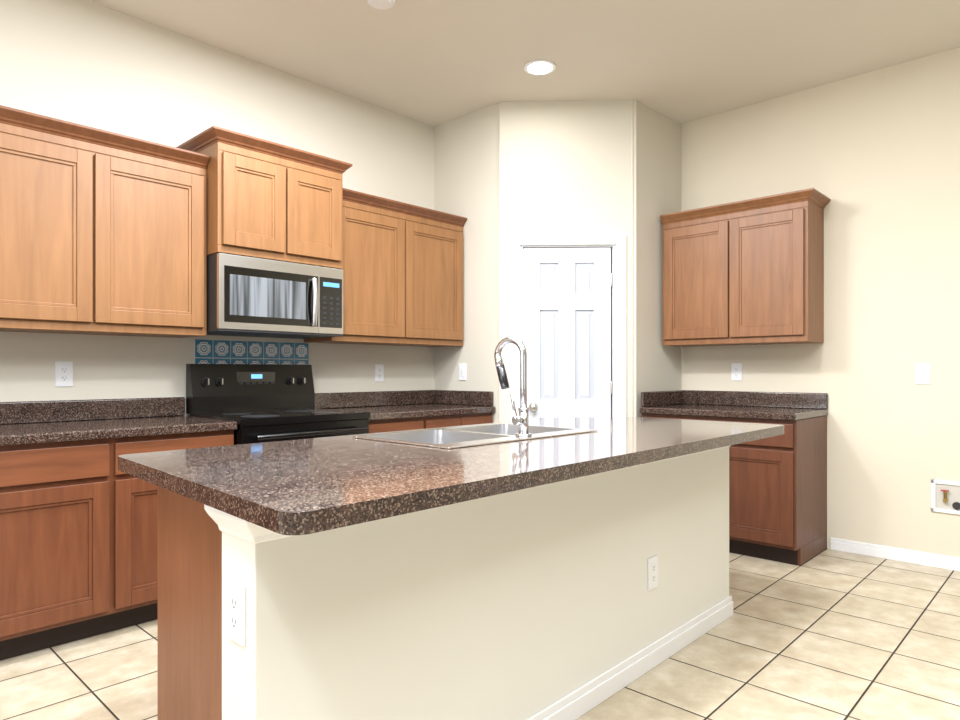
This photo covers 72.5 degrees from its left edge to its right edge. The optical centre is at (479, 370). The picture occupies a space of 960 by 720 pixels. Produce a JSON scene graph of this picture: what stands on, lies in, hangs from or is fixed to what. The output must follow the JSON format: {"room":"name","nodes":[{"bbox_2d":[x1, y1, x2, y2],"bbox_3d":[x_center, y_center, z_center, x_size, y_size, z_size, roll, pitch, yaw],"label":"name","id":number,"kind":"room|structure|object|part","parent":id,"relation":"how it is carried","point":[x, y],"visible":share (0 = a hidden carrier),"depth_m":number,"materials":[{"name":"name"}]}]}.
{"room":"kitchen","nodes":[
{"label":"kitchen","id":0,"kind":"room"},
{"bbox_2d":[0,0,433,415],"bbox_3d":[-2.313,-0.360,3.082,0.120,3.050,8.320,0,0,43],"label":"wall","id":1,"kind":"structure","parent":0,"point":[89,63],"depth_m":3.61,"materials":[{"name":"paint"}]},
{"bbox_2d":[0,105,115,335],"bbox_3d":[-2.097,-0.655,2.973,0.339,0.940,0.661,0,0,43],"label":"upper cabinet","id":2,"kind":"object","parent":1,"relation":"attached to","point":[103,232],"depth_m":2.95,"materials":[{"name":"brown wood"}]},
{"bbox_2d":[55,361,72,386],"bbox_3d":[-2.064,0.015,3.251,0.008,0.124,0.075,0,0,43],"label":"outlet","id":3,"kind":"object","parent":1,"relation":"attached to","point":[63,374],"visible":1,"depth_m":3.25,"materials":[{"name":"white plastic"}]},
{"bbox_2d":[116,133,209,337],"bbox_3d":[-1.757,-0.655,3.332,0.339,0.940,0.608,0,0,43],"label":"upper cabinet","id":4,"kind":"object","parent":1,"relation":"attached to","point":[161,189],"depth_m":3.27,"materials":[{"name":"brown wood"}]},
{"bbox_2d":[194,339,308,364],"bbox_3d":[-1.368,-0.075,3.987,0.008,0.211,0.738,0,0,43],"label":"tile strip","id":5,"kind":"object","parent":1,"relation":"attached to","point":[235,352],"visible":0.73,"depth_m":3.96,"materials":[{"name":"blue tile"}]},
{"bbox_2d":[176,126,351,268],"bbox_3d":[-1.231,-0.927,3.786,0.481,0.629,0.850,0,0,43],"label":"upper cabinet","id":6,"kind":"object","parent":1,"relation":"attached to","point":[268,200],"visible":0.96,"depth_m":3.58,"materials":[{"name":"brown wood"}]},
{"bbox_2d":[206,253,342,338],"bbox_3d":[-1.223,-0.408,3.777,0.501,0.402,0.760,0,0,43],"label":"microwave","id":7,"kind":"object","parent":6,"relation":"attached to","point":[247,296],"visible":0.98,"depth_m":3.59,"materials":[{"name":"grey metal"}]},
{"bbox_2d":[375,364,383,381],"bbox_3d":[-0.718,0.015,4.674,0.008,0.124,0.075,0,0,43],"label":"outlet","id":8,"kind":"object","parent":1,"relation":"attached to","point":[379,372],"visible":1,"depth_m":4.67,"materials":[{"name":"white plastic"}]},
{"bbox_2d":[304,188,466,346],"bbox_3d":[-0.616,-0.655,4.523,0.361,0.940,1.142,0,0,43],"label":"upper cabinet","id":9,"kind":"object","parent":1,"relation":"attached to","point":[402,262],"visible":0.85,"depth_m":4.38,"materials":[{"name":"brown wood"}]},
{"bbox_2d":[434,103,498,422],"bbox_3d":[-0.060,-0.360,4.867,0.700,3.050,0.110,0,0,43],"label":"wall","id":10,"kind":"structure","parent":0,"point":[466,166],"depth_m":4.77,"materials":[{"name":"paint"}]},
{"bbox_2d":[459,364,465,379],"bbox_3d":[-0.131,0.007,4.850,0.075,0.124,0.010,0,0,43],"label":"light switch","id":11,"kind":"object","parent":10,"relation":"attached to","point":[462,371],"visible":1,"depth_m":4.85,"materials":[{"name":"white plastic"}]},
{"bbox_2d":[0,549,959,719],"bbox_3d":[0.666,1.195,0.265,8.320,0.060,8.320,0,0,43],"label":"floor","id":12,"kind":"structure","parent":0,"point":[827,634],"depth_m":2.62,"materials":[{"name":"tile"}]},
{"bbox_2d":[0,437,135,660],"bbox_3d":[-1.993,0.729,2.875,0.624,0.872,0.652,0,0,43],"label":"base cabinet","id":13,"kind":"object","parent":12,"relation":"on","point":[78,540],"depth_m":2.73,"materials":[{"name":"brown wood"}]},
{"bbox_2d":[0,397,236,445],"bbox_3d":[-2.203,0.218,2.641,0.642,0.146,2.250,0,0,43],"label":"countertop","id":14,"kind":"structure","parent":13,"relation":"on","point":[28,422],"depth_m":3.14,"materials":[{"name":"stone"}]},
{"bbox_2d":[136,430,233,624],"bbox_3d":[-1.654,0.729,3.232,0.624,0.872,0.635,0,0,43],"label":"base cabinet","id":15,"kind":"object","parent":12,"relation":"on","point":[146,492],"depth_m":2.97,"materials":[{"name":"brown wood"}]},
{"bbox_2d":[186,364,369,444],"bbox_3d":[-1.125,0.562,3.713,0.715,1.205,0.786,0,0,43],"label":"range","id":16,"kind":"object","parent":12,"relation":"on","point":[259,403],"visible":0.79,"depth_m":3.73,"materials":[{"name":"black metal"}]},
{"bbox_2d":[315,390,494,432],"bbox_3d":[-0.504,0.655,4.438,0.642,1.020,1.116,0,0,43],"label":"base cabinet","id":17,"kind":"object","parent":12,"relation":"on","point":[388,425],"depth_m":4.47,"materials":[{"name":"brown stone"}]},
{"bbox_3d":[-0.504,0.218,4.438,0.642,0.146,1.116,0,0,43],"label":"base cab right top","id":18,"kind":"part","parent":17,"relation":"part of","materials":[{"name":"brown stone"}]},
{"bbox_2d":[158,445,732,719],"bbox_3d":[0.089,0.728,2.505,0.827,0.874,2.498,0,0,43],"label":"kitchen island","id":19,"kind":"object","parent":12,"relation":"on","point":[541,602],"depth_m":1.86,"materials":[{"name":"paint"}]},
{"bbox_2d":[227,580,245,645],"bbox_3d":[-0.529,0.523,1.418,0.075,0.124,0.008,0,0,43],"label":"outlet","id":20,"kind":"object","parent":19,"relation":"attached to","point":[236,612],"visible":1,"depth_m":1.41,"materials":[{"name":"white plastic"}]},
{"bbox_2d":[118,417,783,534],"bbox_3d":[0.157,0.269,2.447,1.098,0.040,2.571,0,0,43],"label":"island countertop","id":21,"kind":"structure","parent":19,"relation":"on","point":[302,486],"depth_m":1.73,"materials":[{"name":"stone"}]},
{"bbox_2d":[352,423,596,448],"bbox_3d":[0.004,0.335,2.570,0.520,0.185,0.850,0,0,43],"label":"sink","id":22,"kind":"object","parent":21,"relation":"in","point":[458,437],"visible":0.35,"depth_m":2.62,"materials":[{"name":"silver metal"}]},
{"bbox_2d":[494,336,531,435],"bbox_3d":[0.114,0.055,2.470,0.164,0.373,0.097,0,0,43],"label":"faucet","id":23,"kind":"object","parent":21,"relation":"on","point":[522,419],"visible":1,"depth_m":2.44,"materials":[{"name":"silver metal"}]},
{"bbox_3d":[0.683,0.795,2.582,0.008,0.124,0.075,0,0,43],"label":"outlet island","id":24,"kind":"part","parent":19,"relation":"part of","materials":[{"name":"white plastic"}]},
{"bbox_2d":[639,390,827,565],"bbox_3d":[1.691,0.655,4.411,1.022,1.020,0.642,0,0,43],"label":"base cabinet","id":25,"kind":"object","parent":12,"relation":"on","point":[778,498],"depth_m":4.05,"materials":[{"name":"brown wood"}]},
{"bbox_3d":[1.691,0.218,4.411,1.022,0.146,0.642,0,0,43],"label":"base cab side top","id":26,"kind":"part","parent":25,"relation":"part of","materials":[{"name":"brown stone"}]},
{"bbox_2d":[88,0,959,126],"bbox_3d":[0.666,-1.925,0.265,8.320,0.080,8.320,0,0,43],"label":"ceiling","id":27,"kind":"structure","parent":0,"point":[434,63],"depth_m":3.78,"materials":[{"name":"paint"}]},
{"bbox_2d":[367,0,394,9],"bbox_3d":[-0.497,-1.865,3.292,0.136,0.037,0.136,0,0,43],"label":"smoke detector","id":28,"kind":"object","parent":27,"relation":"attached to","point":[382,4],"visible":1,"depth_m":3.30,"materials":[{"name":"white plastic"}]},
{"bbox_2d":[524,59,555,74],"bbox_3d":[0.372,-1.879,4.061,0.196,0.012,0.196,0,0,43],"label":"recessed light","id":29,"kind":"object","parent":27,"relation":"in","point":[539,67],"visible":1,"depth_m":4.04,"materials":[{"name":"white"}]},
{"bbox_2d":[499,100,635,421],"bbox_3d":[0.613,-0.360,4.624,0.951,3.050,0.110,0,0,2],"label":"wall","id":30,"kind":"structure","parent":0,"point":[564,167],"depth_m":4.57,"materials":[{"name":"paint"}]},
{"bbox_2d":[523,247,611,419],"bbox_3d":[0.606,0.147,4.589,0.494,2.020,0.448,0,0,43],"label":"pantry door","id":31,"kind":"structure","parent":30,"relation":"in","point":[567,317],"depth_m":4.58,"materials":[{"name":"white wood"}]},
{"bbox_2d":[510,234,625,420],"bbox_3d":[0.613,0.108,4.612,0.806,2.114,0.134,0,0,2],"label":"door frame","id":32,"kind":"structure","parent":30,"relation":"attached to","point":[616,243],"depth_m":4.55,"materials":[{"name":"white wood"}]},
{"bbox_2d":[631,99,680,416],"bbox_3d":[1.268,-0.360,4.819,0.681,3.050,0.110,0,0,-44],"label":"wall","id":33,"kind":"structure","parent":0,"point":[658,182],"depth_m":4.72,"materials":[{"name":"paint"}]},
{"bbox_2d":[681,47,959,557],"bbox_3d":[3.527,-0.360,3.203,8.200,3.050,0.120,0,0,43],"label":"wall","id":34,"kind":"structure","parent":0,"point":[874,156],"depth_m":4.12,"materials":[{"name":"paint"}]},
{"bbox_2d":[731,363,741,380],"bbox_3d":[1.843,0.007,4.705,0.075,0.124,0.008,0,0,43],"label":"electrical outlet","id":35,"kind":"object","parent":34,"relation":"attached to","point":[736,371],"visible":1,"depth_m":4.70,"materials":[{"name":"white plastic"}]},
{"bbox_2d":[660,188,830,346],"bbox_3d":[1.795,-0.655,4.506,1.031,0.940,0.361,0,0,43],"label":"upper cabinet","id":36,"kind":"object","parent":34,"relation":"attached to","point":[747,272],"visible":1,"depth_m":4.33,"materials":[{"name":"brown wood"}]},
{"bbox_2d":[830,537,959,571],"bbox_3d":[4.375,1.126,2.308,5.738,0.078,0.014,0,0,43],"label":"baseboard","id":37,"kind":"structure","parent":34,"relation":"attached to","point":[907,556],"depth_m":4.02,"materials":[{"name":"white wood"}]},
{"bbox_2d":[915,364,930,383],"bbox_3d":[2.659,0.018,3.933,0.075,0.124,0.008,0,0,43],"label":"blank wall plate","id":38,"kind":"object","parent":34,"relation":"attached to","point":[922,373],"visible":1,"depth_m":3.93,"materials":[{"name":"white plastic"}]},
{"bbox_2d":[931,479,959,514],"bbox_3d":[2.773,0.740,3.810,0.250,0.190,0.030,0,0,43],"label":"washer outlet box","id":39,"kind":"object","parent":34,"relation":"attached to","point":[945,496],"visible":1,"depth_m":3.85,"materials":[{"name":"white plastic"}]}
]}

